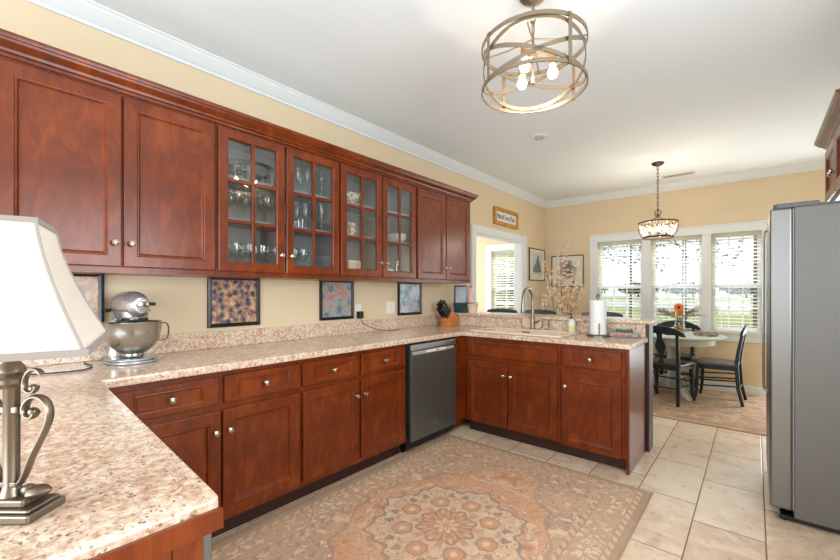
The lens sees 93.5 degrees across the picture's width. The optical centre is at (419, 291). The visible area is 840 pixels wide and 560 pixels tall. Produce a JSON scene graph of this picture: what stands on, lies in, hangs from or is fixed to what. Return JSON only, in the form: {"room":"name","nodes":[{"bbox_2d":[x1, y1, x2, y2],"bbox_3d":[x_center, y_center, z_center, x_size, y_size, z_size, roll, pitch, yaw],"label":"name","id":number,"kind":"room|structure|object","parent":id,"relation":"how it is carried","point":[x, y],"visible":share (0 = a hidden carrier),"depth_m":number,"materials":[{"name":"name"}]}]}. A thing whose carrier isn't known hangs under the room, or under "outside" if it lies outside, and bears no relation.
{"room":"kitchen","nodes":[
{"label":"kitchen","id":0,"kind":"room"},
{"bbox_2d":[0,0,544,334],"bbox_3d":[-0.573,-0.111,3.595,0.120,2.780,8.188,0,0,40],"label":"wall","id":1,"kind":"structure","parent":0,"point":[181,302],"depth_m":2.84,"materials":[{"name":"beige paint"}]},
{"bbox_2d":[73,274,104,321],"bbox_3d":[-1.825,0.064,2.006,0.020,0.338,0.355,0,0,40],"label":"framed painting","id":2,"kind":"object","parent":1,"relation":"attached to","point":[92,287],"visible":0.2,"depth_m":2.11,"materials":[{"name":"black"}]},
{"bbox_2d":[74,276,97,316],"bbox_3d":[-1.830,0.064,2.010,0.006,0.300,0.317,0,0,40],"label":"print","id":3,"kind":"object","parent":2,"relation":"attached to","point":[88,285],"depth_m":2.10},
{"bbox_2d":[0,55,214,276],"bbox_3d":[-1.569,-0.538,2.034,0.376,0.891,0.881,0,0,40],"label":"upper cabinet","id":4,"kind":"object","parent":1,"relation":"attached to","point":[126,183],"visible":0.98,"depth_m":1.89,"materials":[{"name":"brown wood"}]},
{"bbox_2d":[207,278,259,327],"bbox_3d":[-1.254,0.064,2.681,0.020,0.338,0.352,0,0,40],"label":"framed painting","id":5,"kind":"object","parent":1,"relation":"attached to","point":[231,302],"visible":0.87,"depth_m":2.67,"materials":[{"name":"black"}]},
{"bbox_2d":[197,123,338,280],"bbox_3d":[-0.999,-0.538,2.708,0.376,0.892,0.881,0,0,40],"label":"upper cabinet","id":6,"kind":"object","parent":1,"relation":"attached to","point":[237,224],"visible":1,"depth_m":2.69,"materials":[{"name":"brown wood"}]},
{"bbox_2d":[228,175,330,204],"bbox_3d":[-1.034,-0.700,2.737,0.265,0.016,0.849,0,0,40],"label":"shelf","id":7,"kind":"object","parent":6,"relation":"attached to","point":[237,188],"depth_m":2.75,"materials":[{"name":"brown"}]},
{"bbox_2d":[228,217,330,236],"bbox_3d":[-1.034,-0.445,2.737,0.265,0.016,0.849,0,0,40],"label":"shelf","id":8,"kind":"object","parent":6,"relation":"attached to","point":[231,226],"depth_m":2.76,"materials":[{"name":"brown wood"}]},
{"bbox_2d":[0,315,645,367],"bbox_3d":[-0.208,0.311,2.359,2.030,0.106,3.874,0,0,40],"label":"backsplash","id":9,"kind":"structure","parent":1,"relation":"attached to","point":[215,339],"depth_m":3.05,"materials":[{"name":"stone"}]},
{"bbox_2d":[319,281,353,320],"bbox_3d":[-0.698,0.064,3.338,0.020,0.338,0.350,0,0,40],"label":"framed painting","id":10,"kind":"object","parent":1,"relation":"attached to","point":[336,298],"visible":0.85,"depth_m":3.33,"materials":[{"name":"black"}]},
{"bbox_2d":[355,304,360,316],"bbox_3d":[-0.549,0.166,3.524,0.008,0.116,0.072,0,0,40],"label":"wall outlet","id":11,"kind":"object","parent":1,"relation":"attached to","point":[357,306],"visible":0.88,"depth_m":3.51,"materials":[{"name":"white plastic"}]},
{"bbox_2d":[314,161,415,282],"bbox_3d":[-0.428,-0.538,3.382,0.376,0.892,0.881,0,0,40],"label":"upper cabinet","id":12,"kind":"object","parent":1,"relation":"attached to","point":[380,211],"visible":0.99,"depth_m":3.45,"materials":[{"name":"brown wood"}]},
{"bbox_2d":[347,222,357,234],"bbox_3d":[-0.560,-0.501,3.176,0.138,0.094,0.119,0,0,-13],"label":"teacup","id":13,"kind":"object","parent":12,"relation":"on","point":[351,227],"visible":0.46,"depth_m":3.13,"materials":[{"name":"ceramic"}]},
{"bbox_2d":[347,260,360,268],"bbox_3d":[-0.566,-0.186,3.217,0.132,0.132,0.142,0,0,40],"label":"box","id":14,"kind":"object","parent":12,"relation":"in","point":[351,264],"visible":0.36,"depth_m":3.16,"materials":[{"name":"beige"}]},
{"bbox_2d":[347,192,360,202],"bbox_3d":[-0.571,-0.748,3.202,0.193,0.079,0.193,0,0,40],"label":"serving bowl","id":15,"kind":"object","parent":12,"relation":"on","point":[354,197],"visible":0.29,"depth_m":3.14,"materials":[{"name":"ceramic"}]},
{"bbox_2d":[347,201,409,219],"bbox_3d":[-0.463,-0.700,3.411,0.265,0.016,0.849,0,0,40],"label":"shelf","id":16,"kind":"object","parent":12,"relation":"attached to","point":[351,211],"depth_m":3.49,"materials":[{"name":"brown wood"}]},
{"bbox_2d":[347,234,409,246],"bbox_3d":[-0.463,-0.445,3.411,0.265,0.016,0.849,0,0,40],"label":"shelf","id":17,"kind":"object","parent":12,"relation":"attached to","point":[350,241],"depth_m":3.49,"materials":[{"name":"brown wood"}]},
{"bbox_2d":[388,237,406,241],"bbox_3d":[-0.214,-0.474,3.640,0.188,0.040,0.188,0,0,40],"label":"bowl","id":18,"kind":"object","parent":12,"relation":"on","point":[403,239],"visible":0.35,"depth_m":3.58,"materials":[{"name":"white ceramic"}]},
{"bbox_2d":[386,301,394,313],"bbox_3d":[-0.283,0.150,3.836,0.010,0.118,0.116,0,0,40],"label":"light switch","id":19,"kind":"object","parent":1,"relation":"attached to","point":[390,305],"visible":1,"depth_m":3.83,"materials":[{"name":"white plastic"}]},
{"bbox_2d":[397,283,421,315],"bbox_3d":[-0.101,0.064,4.042,0.020,0.338,0.355,0,0,40],"label":"framed painting","id":20,"kind":"object","parent":1,"relation":"attached to","point":[409,295],"visible":0.85,"depth_m":4.04,"materials":[{"name":"black"}]},
{"bbox_2d":[24,0,824,207],"bbox_3d":[0.866,-1.456,2.377,3.650,0.090,8.188,0,0,40],"label":"trim","id":21,"kind":"structure","parent":1,"relation":"attached to","point":[90,13],"depth_m":3.00,"materials":[{"name":"white paint"}]},
{"bbox_2d":[392,186,469,283],"bbox_3d":[0.151,-0.538,4.066,0.376,0.891,0.908,0,0,40],"label":"upper cabinet","id":22,"kind":"object","parent":1,"relation":"attached to","point":[442,221],"visible":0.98,"depth_m":3.90,"materials":[{"name":"brown wood"}]},
{"bbox_2d":[0,28,478,202],"bbox_3d":[-0.824,-1.017,2.900,0.390,0.081,4.082,0,0,40],"label":"crown molding","id":23,"kind":"structure","parent":22,"relation":"attached to","point":[14,46],"depth_m":2.12,"materials":[{"name":"brown wood"}]},
{"bbox_2d":[471,224,526,312],"bbox_3d":[1.091,0.214,5.561,0.160,2.130,1.560,0,0,40],"label":"trim","id":24,"kind":"structure","parent":1,"relation":"attached to","point":[520,242],"depth_m":5.97,"materials":[{"name":"white paint"}]},
{"bbox_2d":[493,206,518,229],"bbox_3d":[1.226,-1.044,5.592,0.044,0.235,0.690,0,0,40],"label":"wall sign","id":25,"kind":"object","parent":1,"relation":"attached to","point":[501,216],"visible":1,"depth_m":5.56,"materials":[{"name":"white"}]},
{"bbox_2d":[529,247,544,280],"bbox_3d":[1.901,-0.441,6.409,0.020,0.515,0.600,0,0,40],"label":"framed drawing","id":26,"kind":"object","parent":1,"relation":"attached to","point":[536,256],"visible":0.93,"depth_m":6.38,"materials":[{"name":"grey paper"}]},
{"bbox_2d":[532,252,541,274],"bbox_3d":[1.900,-0.453,6.410,0.002,0.360,0.380,0,0,40],"label":"print","id":27,"kind":"object","parent":26,"relation":"attached to","point":[536,256],"depth_m":6.40,"materials":[{"name":"grey paper"}]},
{"bbox_2d":[91,0,839,200],"bbox_3d":[-0.311,-1.551,3.386,6.990,0.100,8.448,0,0,40],"label":"ceiling","id":28,"kind":"structure","parent":0,"point":[708,88],"depth_m":2.71,"materials":[{"name":"white paint"}]},
{"bbox_2d":[481,0,587,113],"bbox_3d":[0.572,-1.260,2.000,0.516,0.482,0.516,0,0,40],"label":"pendant light","id":29,"kind":"object","parent":28,"relation":"hanging from","point":[528,55],"visible":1,"depth_m":1.91,"materials":[{"name":"beige metal"}]},
{"bbox_2d":[530,133,548,140],"bbox_3d":[1.157,-1.492,3.829,0.172,0.018,0.172,0,0,40],"label":"recessed light","id":30,"kind":"object","parent":28,"relation":"in","point":[537,137],"visible":1,"depth_m":3.80,"materials":[{"name":"white paint"}]},
{"bbox_2d":[638,161,678,239],"bbox_3d":[2.768,-1.062,4.601,0.412,0.878,0.410,0,0,40],"label":"dining chandelier","id":31,"kind":"object","parent":28,"relation":"hanging from","point":[658,163],"visible":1,"depth_m":4.58,"materials":[{"name":"white glass"}]},
{"bbox_2d":[638,221,678,237],"bbox_3d":[2.768,-0.717,4.601,0.412,0.169,0.406,0,0,40],"label":"lampshade","id":32,"kind":"object","parent":31,"relation":"on","point":[658,226],"depth_m":4.55,"materials":[{"name":"white glass"}]},
{"bbox_2d":[662,171,694,178],"bbox_3d":[3.298,-1.496,5.050,0.350,0.010,0.110,0,0,40],"label":"ceiling vent","id":33,"kind":"object","parent":28,"relation":"in","point":[690,172],"visible":1,"depth_m":5.03,"materials":[{"name":"grey metal"}]},
{"bbox_2d":[212,383,839,559],"bbox_3d":[-0.311,1.339,3.386,6.990,0.120,8.448,0,0,40],"label":"floor","id":34,"kind":"structure","parent":0,"point":[709,487],"depth_m":2.50,"materials":[{"name":"tile"}]},
{"bbox_2d":[151,533,211,559],"bbox_3d":[-1.068,0.842,0.966,1.402,0.874,0.615,0,0,40],"label":"base cabinet","id":35,"kind":"object","parent":34,"relation":"on","point":[201,548],"visible":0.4,"depth_m":0.68,"materials":[{"name":"brown wood"}]},
{"bbox_2d":[0,315,647,559],"bbox_3d":[-0.200,0.339,2.353,2.050,0.163,3.874,0,0,40],"label":"countertop","id":36,"kind":"structure","parent":35,"relation":"on","point":[129,496],"depth_m":1.00,"materials":[{"name":"stone"}]},
{"bbox_2d":[0,215,110,524],"bbox_3d":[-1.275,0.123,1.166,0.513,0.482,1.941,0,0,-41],"label":"table lamp","id":37,"kind":"object","parent":36,"relation":"on","point":[45,313],"visible":1,"depth_m":0.62,"materials":[{"name":"beige fabric"}]},
{"bbox_2d":[102,291,169,365],"bbox_3d":[-1.528,0.180,2.073,0.325,0.369,0.278,0,0,3],"label":"stand mixer","id":38,"kind":"object","parent":36,"relation":"on","point":[133,334],"visible":0.99,"depth_m":2.00,"materials":[{"name":"silver metal"}]},
{"bbox_2d":[102,320,169,357],"bbox_3d":[-1.479,0.244,2.076,0.255,0.181,0.299,0,0,40],"label":"bowl","id":39,"kind":"object","parent":38,"relation":"on","point":[128,338],"depth_m":1.99,"materials":[{"name":"silver metal"}]},
{"bbox_2d":[357,311,398,330],"bbox_3d":[-0.374,0.268,3.646,0.473,0.192,0.047,0,0,-41],"label":"charger","id":40,"kind":"object","parent":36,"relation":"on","point":[360,314],"visible":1,"depth_m":3.49,"materials":[{"name":"black plastic"}]},
{"bbox_2d":[441,311,458,326],"bbox_3d":[0.321,0.282,4.248,0.104,0.163,0.189,0,0,40],"label":"knife block","id":41,"kind":"object","parent":36,"relation":"on","point":[453,320],"visible":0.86,"depth_m":4.20,"materials":[{"name":"brown wood"}]},
{"bbox_2d":[443,300,451,312],"bbox_3d":[0.285,0.150,4.150,0.016,0.144,0.142,0,0,40],"label":"kitchen knife","id":42,"kind":"object","parent":41,"relation":"in","point":[444,301],"visible":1,"depth_m":4.14,"materials":[{"name":"black plastic"}]},
{"bbox_2d":[470,326,579,337],"bbox_3d":[0.935,0.461,3.565,0.840,0.224,0.470,0,0,40],"label":"sink","id":43,"kind":"object","parent":36,"relation":"in","point":[501,330],"visible":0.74,"depth_m":3.57,"materials":[{"name":"beige ceramic"}]},
{"bbox_2d":[521,287,539,328],"bbox_3d":[1.018,0.152,3.639,0.106,0.393,0.254,0,0,40],"label":"kitchen faucet","id":44,"kind":"object","parent":36,"relation":"on","point":[529,289],"visible":0.98,"depth_m":3.70,"materials":[{"name":"silver metal"}]},
{"bbox_2d":[521,315,542,328],"bbox_3d":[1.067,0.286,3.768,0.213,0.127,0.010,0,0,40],"label":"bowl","id":45,"kind":"object","parent":36,"relation":"on","point":[526,323],"visible":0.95,"depth_m":3.78,"materials":[{"name":"beige ceramic"}]},
{"bbox_2d":[453,311,662,324],"bbox_3d":[1.160,0.242,3.922,2.097,0.032,0.375,0,0,40],"label":"bar ledge","id":46,"kind":"object","parent":36,"relation":"on","point":[628,320],"visible":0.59,"depth_m":3.66,"materials":[{"name":"stone"}]},
{"bbox_2d":[454,285,467,311],"bbox_3d":[0.483,0.074,4.582,0.164,0.305,0.084,0,0,28],"label":"photo frame","id":47,"kind":"object","parent":46,"relation":"on","point":[460,291],"visible":0.63,"depth_m":4.55,"materials":[{"name":"silver metal"}]},
{"bbox_2d":[456,287,464,302],"bbox_3d":[0.469,0.074,4.556,0.128,0.269,0.010,0,0,28],"label":"photo","id":48,"kind":"object","parent":47,"relation":"attached to","point":[460,291],"depth_m":4.55},
{"bbox_2d":[453,303,468,312],"bbox_3d":[0.457,0.174,4.402,0.150,0.105,0.110,0,0,37],"label":"storage basket","id":49,"kind":"object","parent":46,"relation":"on","point":[458,307],"visible":0.97,"depth_m":4.36,"materials":[{"name":"teal ceramic"}]},
{"bbox_2d":[468,285,472,303],"bbox_3d":[0.574,0.075,4.493,0.066,0.302,0.066,0,0,40],"label":"bottle","id":50,"kind":"object","parent":46,"relation":"on","point":[470,293],"visible":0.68,"depth_m":4.47,"materials":[{"name":"pink glass"}]},
{"bbox_2d":[466,302,477,312],"bbox_3d":[0.575,0.167,4.309,0.128,0.118,0.128,0,0,-5],"label":"pail","id":51,"kind":"object","parent":46,"relation":"on","point":[472,308],"visible":1,"depth_m":4.26,"materials":[{"name":"beige ceramic"}]},
{"bbox_2d":[567,313,575,331],"bbox_3d":[1.340,0.269,3.497,0.069,0.159,0.068,0,0,40],"label":"soap bottle","id":52,"kind":"object","parent":36,"relation":"on","point":[571,324],"visible":1,"depth_m":3.48,"materials":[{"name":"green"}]},
{"bbox_2d":[586,294,609,336],"bbox_3d":[1.464,0.191,3.254,0.176,0.346,0.176,0,0,40],"label":"paper towel holder","id":53,"kind":"object","parent":36,"relation":"on","point":[597,308],"visible":1,"depth_m":3.20,"materials":[{"name":"white paper"}]},
{"bbox_2d":[609,329,638,337],"bbox_3d":[1.646,0.327,3.191,0.210,0.074,0.092,0,0,36],"label":"tray","id":54,"kind":"object","parent":36,"relation":"on","point":[623,333],"visible":1,"depth_m":3.16,"materials":[{"name":"grey"}]},
{"bbox_2d":[108,360,299,537],"bbox_3d":[-1.231,0.842,2.194,0.636,0.874,0.935,0,0,40],"label":"base cabinet","id":55,"kind":"object","parent":34,"relation":"on","point":[237,430],"visible":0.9,"depth_m":2.07,"materials":[{"name":"brown wood"}]},
{"bbox_2d":[294,344,404,500],"bbox_3d":[-0.624,0.842,2.911,0.636,0.874,0.942,0,0,40],"label":"base cabinet","id":56,"kind":"object","parent":34,"relation":"on","point":[352,404],"visible":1,"depth_m":2.66,"materials":[{"name":"brown wood"}]},
{"bbox_2d":[400,337,455,452],"bbox_3d":[-0.104,0.845,3.523,0.590,0.868,0.642,0,0,40],"label":"dishwasher","id":57,"kind":"object","parent":34,"relation":"on","point":[430,366],"visible":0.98,"depth_m":3.29,"materials":[{"name":"grey metal"}]},
{"bbox_2d":[212,434,652,559],"bbox_3d":[0.133,1.274,2.161,1.610,0.008,2.260,0,0,40],"label":"rug","id":58,"kind":"object","parent":34,"relation":"on","point":[448,497],"visible":1,"depth_m":2.25,"materials":[{"name":"fabric"}]},
{"bbox_2d":[453,336,469,428],"bbox_3d":[0.318,0.842,4.023,0.648,0.874,0.648,0,0,40],"label":"filler panel","id":59,"kind":"object","parent":34,"relation":"on","point":[461,341],"visible":0.25,"depth_m":3.67,"materials":[{"name":"brown wood"}]},
{"bbox_2d":[487,308,517,312],"bbox_3d":[0.858,0.740,4.635,0.450,1.080,0.495,0,0,40],"label":"bar stool","id":60,"kind":"object","parent":34,"relation":"on","point":[503,310],"visible":0.11,"depth_m":4.80,"materials":[{"name":"grey paint"}]},
{"bbox_2d":[467,336,562,452],"bbox_3d":[0.908,0.842,3.541,0.870,0.874,0.552,0,0,40],"label":"base cabinet","id":61,"kind":"object","parent":34,"relation":"on","point":[513,386],"visible":0.95,"depth_m":3.32,"materials":[{"name":"brown wood"}]},
{"bbox_2d":[525,309,556,314],"bbox_3d":[1.217,0.740,4.332,0.450,1.080,0.495,0,0,40],"label":"bar stool","id":62,"kind":"object","parent":34,"relation":"on","point":[536,311],"visible":0.12,"depth_m":4.49,"materials":[{"name":"grey paint"}]},
{"bbox_2d":[560,344,626,469],"bbox_3d":[1.421,0.842,3.106,0.472,0.874,0.552,0,0,40],"label":"base cabinet","id":63,"kind":"object","parent":34,"relation":"on","point":[593,380],"visible":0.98,"depth_m":2.92,"materials":[{"name":"brown wood"}]},
{"bbox_2d":[581,312,622,316],"bbox_3d":[1.728,0.740,3.899,0.450,1.080,0.495,0,0,40],"label":"bar stool","id":64,"kind":"object","parent":34,"relation":"on","point":[610,314],"visible":0.1,"depth_m":4.00,"materials":[{"name":"grey paint"}]},
{"bbox_2d":[627,343,645,474],"bbox_3d":[1.627,0.842,2.967,0.020,0.874,0.546,0,0,40],"label":"end panel","id":65,"kind":"object","parent":34,"relation":"on","point":[636,357],"visible":0.83,"depth_m":2.92,"materials":[{"name":"brown wood"}]},
{"bbox_2d":[653,384,765,435],"bbox_3d":[2.987,1.274,4.690,2.500,0.008,1.700,0,0,40],"label":"rug","id":66,"kind":"object","parent":34,"relation":"on","point":[720,409],"visible":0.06,"depth_m":4.28,"materials":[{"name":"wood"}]},
{"bbox_2d":[653,326,694,406],"bbox_3d":[2.896,0.827,4.639,0.495,0.888,0.530,0,0,-38],"label":"dining chair","id":67,"kind":"object","parent":66,"relation":"on","point":[677,365],"visible":0.7,"depth_m":4.50,"materials":[{"name":"grey wood"}]},
{"bbox_2d":[653,320,700,393],"bbox_3d":[3.367,0.829,5.217,0.530,0.883,0.495,0,0,39],"label":"dining chair","id":68,"kind":"object","parent":66,"relation":"on","point":[690,356],"visible":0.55,"depth_m":5.25,"materials":[{"name":"grey wood"}]},
{"bbox_2d":[653,331,726,401],"bbox_3d":[3.147,0.891,4.909,1.060,0.746,1.060,0,0,40],"label":"dining table","id":69,"kind":"object","parent":66,"relation":"on","point":[691,340],"visible":0.55,"depth_m":4.61,"materials":[{"name":"grey paint"}]},
{"bbox_2d":[655,303,705,333],"bbox_3d":[3.221,0.324,4.902,0.541,0.387,0.162,0,0,40],"label":"flower vase","id":70,"kind":"object","parent":69,"relation":"on","point":[679,307],"visible":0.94,"depth_m":4.87,"materials":[{"name":"clear glass"}]},
{"bbox_2d":[693,331,719,335],"bbox_3d":[3.388,0.492,4.685,0.260,0.062,0.258,0,0,40],"label":"wreath","id":71,"kind":"object","parent":69,"relation":"on","point":[708,333],"visible":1,"depth_m":4.64,"materials":[{"name":"green plant"}]},
{"bbox_2d":[694,324,748,406],"bbox_3d":[3.541,0.819,4.652,0.495,0.903,0.530,0,0,43],"label":"dining chair","id":72,"kind":"object","parent":66,"relation":"on","point":[735,365],"visible":0.98,"depth_m":4.59,"materials":[{"name":"grey wood"}]},
{"bbox_2d":[762,200,839,533],"bbox_3d":[2.587,0.393,2.311,0.888,1.772,0.910,0,0,40],"label":"refrigerator","id":73,"kind":"object","parent":34,"relation":"on","point":[802,388],"visible":1,"depth_m":2.14,"materials":[{"name":"grey metal"}]},
{"bbox_2d":[536,245,585,314],"bbox_3d":[1.977,0.311,5.637,0.686,1.935,0.608,0,0,34],"label":"branches","id":74,"kind":"object","parent":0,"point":[558,304],"visible":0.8,"depth_m":5.56,"materials":[{"name":"brown plant"}]},
{"bbox_2d":[476,169,824,386],"bbox_3d":[2.373,-0.111,6.557,6.750,2.780,0.140,0,0,40],"label":"wall","id":75,"kind":"structure","parent":0,"point":[753,199],"depth_m":5.44,"materials":[{"name":"beige paint"}]},
{"bbox_2d":[485,243,513,311],"bbox_3d":[1.594,-0.121,7.092,1.010,1.500,0.050,0,0,40],"label":"trim","id":76,"kind":"structure","parent":75,"relation":"attached to","point":[499,247],"depth_m":7.35,"materials":[{"name":"white paint"}]},
{"bbox_2d":[494,254,513,308],"bbox_3d":[1.677,-0.126,7.190,0.730,1.250,0.058,0,0,40],"label":"window","id":77,"kind":"structure","parent":75,"relation":"in","point":[507,254],"depth_m":7.34,"materials":[{"name":"white paint"}]},
{"bbox_2d":[492,250,513,308],"bbox_3d":[1.633,-0.128,7.138,0.714,1.242,0.056,0,0,40],"label":"window blind","id":78,"kind":"object","parent":77,"relation":"attached to","point":[509,252],"visible":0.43,"depth_m":7.23,"materials":[{"name":"white plastic"}]},
{"bbox_2d":[551,254,583,286],"bbox_3d":[2.395,-0.339,6.433,0.520,0.512,0.020,0,0,40],"label":"framed drawing","id":79,"kind":"object","parent":75,"relation":"attached to","point":[555,263],"visible":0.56,"depth_m":6.41,"materials":[{"name":"grey paper"}]},
{"bbox_2d":[599,244,641,317],"bbox_3d":[3.058,-0.134,6.022,0.616,1.265,0.058,0,0,40],"label":"window","id":80,"kind":"structure","parent":75,"relation":"in","point":[600,270],"depth_m":6.03,"materials":[{"name":"white paint"}]},
{"bbox_2d":[598,240,641,316],"bbox_3d":[3.013,-0.136,5.970,0.600,1.257,0.056,0,0,40],"label":"window blind","id":81,"kind":"object","parent":80,"relation":"attached to","point":[632,242],"visible":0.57,"depth_m":5.96,"materials":[{"name":"white plastic"}]},
{"bbox_2d":[652,239,701,326],"bbox_3d":[3.608,-0.134,5.556,0.597,1.265,0.058,0,0,40],"label":"window","id":82,"kind":"structure","parent":75,"relation":"in","point":[654,287],"depth_m":5.51,"materials":[{"name":"white paint"}]},
{"bbox_2d":[652,235,701,328],"bbox_3d":[3.564,-0.136,5.503,0.581,1.257,0.056,0,0,40],"label":"window blind","id":83,"kind":"object","parent":82,"relation":"attached to","point":[695,237],"visible":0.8,"depth_m":5.48,"materials":[{"name":"white plastic"}]},
{"bbox_2d":[589,220,767,343],"bbox_3d":[3.451,-0.124,5.517,2.140,1.515,0.055,0,0,40],"label":"trim","id":84,"kind":"structure","parent":75,"relation":"attached to","point":[705,231],"depth_m":5.26,"materials":[{"name":"white paint"}]},
{"bbox_2d":[653,374,765,395],"bbox_3d":[3.204,1.229,5.751,2.860,0.100,0.016,0,0,40],"label":"baseboard","id":85,"kind":"structure","parent":75,"relation":"attached to","point":[754,390],"depth_m":5.07,"materials":[{"name":"white paint"}]},
{"bbox_2d":[712,235,760,331],"bbox_3d":[4.104,-0.134,5.137,0.503,1.265,0.058,0,0,40],"label":"window","id":86,"kind":"structure","parent":75,"relation":"in","point":[713,245],"depth_m":5.11,"materials":[{"name":"white paint"}]},
{"bbox_2d":[712,231,760,331],"bbox_3d":[4.059,-0.136,5.084,0.487,1.257,0.056,0,0,40],"label":"window blind","id":87,"kind":"object","parent":86,"relation":"attached to","point":[748,233],"visible":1,"depth_m":5.07,"materials":[{"name":"white plastic"}]},
{"bbox_3d":[2.305,-0.111,1.159,0.120,2.780,8.188,0,0,40],"label":"wall","id":88,"kind":"structure","parent":0,"visible":0},
{"bbox_2d":[814,89,839,201],"bbox_3d":[2.729,-0.819,2.240,0.626,0.476,0.988,0,0,40],"label":"upper cabinet","id":89,"kind":"object","parent":88,"relation":"attached to","point":[832,154],"depth_m":2.43,"materials":[{"name":"brown wood"}]},
{"label":"outside","id":90,"kind":"structure","parent":0,"visible":0},
{"bbox_2d":[498,296,752,326],"bbox_3d":[55.106,1.704,69.282,300.000,0.150,163.032,0,0,40],"label":"lawn","id":91,"kind":"structure","parent":90,"point":[617,298],"depth_m":31.41,"materials":[{"name":"green plant"}]},
{"bbox_2d":[496,261,509,307],"bbox_3d":[3.287,-1.862,17.807,4.600,7.001,4.290,0,0,40],"label":"tree","id":92,"kind":"object","parent":91,"relation":"on","point":[509,261],"visible":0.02,"depth_m":17.46,"materials":[{"name":"green plant"}]},
{"bbox_2d":[497,250,513,308],"bbox_3d":[2.697,-0.328,11.782,3.054,3.933,2.899,0,0,40],"label":"tree","id":93,"kind":"object","parent":91,"relation":"on","point":[507,250],"visible":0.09,"depth_m":11.59,"materials":[{"name":"green plant"}]},
{"bbox_2d":[603,244,668,316],"bbox_3d":[5.504,-0.971,10.993,4.168,5.219,3.752,0,0,-26],"label":"tree","id":94,"kind":"object","parent":91,"relation":"on","point":[630,297],"visible":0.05,"depth_m":10.66,"materials":[{"name":"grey plant"}]},
{"bbox_2d":[618,281,660,296],"bbox_3d":[73.571,-1.142,133.790,13.806,5.561,7.036,0,0,40],"label":"tree","id":95,"kind":"object","parent":91,"relation":"on","point":[635,290],"visible":0.34,"depth_m":133.39,"materials":[{"name":"green plant"}]},
{"bbox_2d":[661,282,698,296],"bbox_3d":[82.688,-1.168,124.172,13.061,5.614,7.661,0,0,40],"label":"tree","id":96,"kind":"object","parent":91,"relation":"on","point":[672,290],"visible":0.54,"depth_m":123.39,"materials":[{"name":"green plant"}]},
{"bbox_2d":[656,240,746,320],"bbox_3d":[9.868,-1.907,14.712,5.765,7.092,4.116,0,0,-21],"label":"tree","id":97,"kind":"object","parent":91,"relation":"on","point":[681,247],"visible":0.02,"depth_m":14.65,"materials":[{"name":"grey plant"}]},
{"bbox_2d":[719,281,752,297],"bbox_3d":[94.601,-0.820,114.535,12.778,4.917,7.409,0,0,40],"label":"tree","id":98,"kind":"object","parent":91,"relation":"on","point":[724,289],"visible":0.32,"depth_m":114.85,"materials":[{"name":"green plant"}]},
{"bbox_2d":[753,235,756,325],"bbox_3d":[6.308,-1.862,8.177,4.471,7.001,2.401,0,0,-35],"label":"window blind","id":99,"kind":"object","parent":91,"relation":"on","point":[755,239],"visible":0.02,"depth_m":7.73,"materials":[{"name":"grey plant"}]},
{"bbox_3d":[1.086,0.769,3.889,2.034,1.020,0.130,0,0,40],"label":"wall","id":100,"kind":"structure","parent":0,"visible":0},
{"bbox_2d":[646,324,652,451],"bbox_3d":[1.870,0.769,3.222,0.024,1.020,0.156,0,0,40],"label":"trim board","id":101,"kind":"object","parent":100,"relation":"attached to","point":[649,328],"visible":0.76,"depth_m":3.17,"materials":[{"name":"brown wood"}]},
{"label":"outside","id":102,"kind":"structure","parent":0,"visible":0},
{"bbox_2d":[607,301,752,309],"bbox_3d":[37.996,1.619,49.068,300.000,0.020,32.000,0,0,40],"label":"road","id":103,"kind":"structure","parent":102,"point":[618,302],"depth_m":50.89,"materials":[{"name":"grey asphalt"}]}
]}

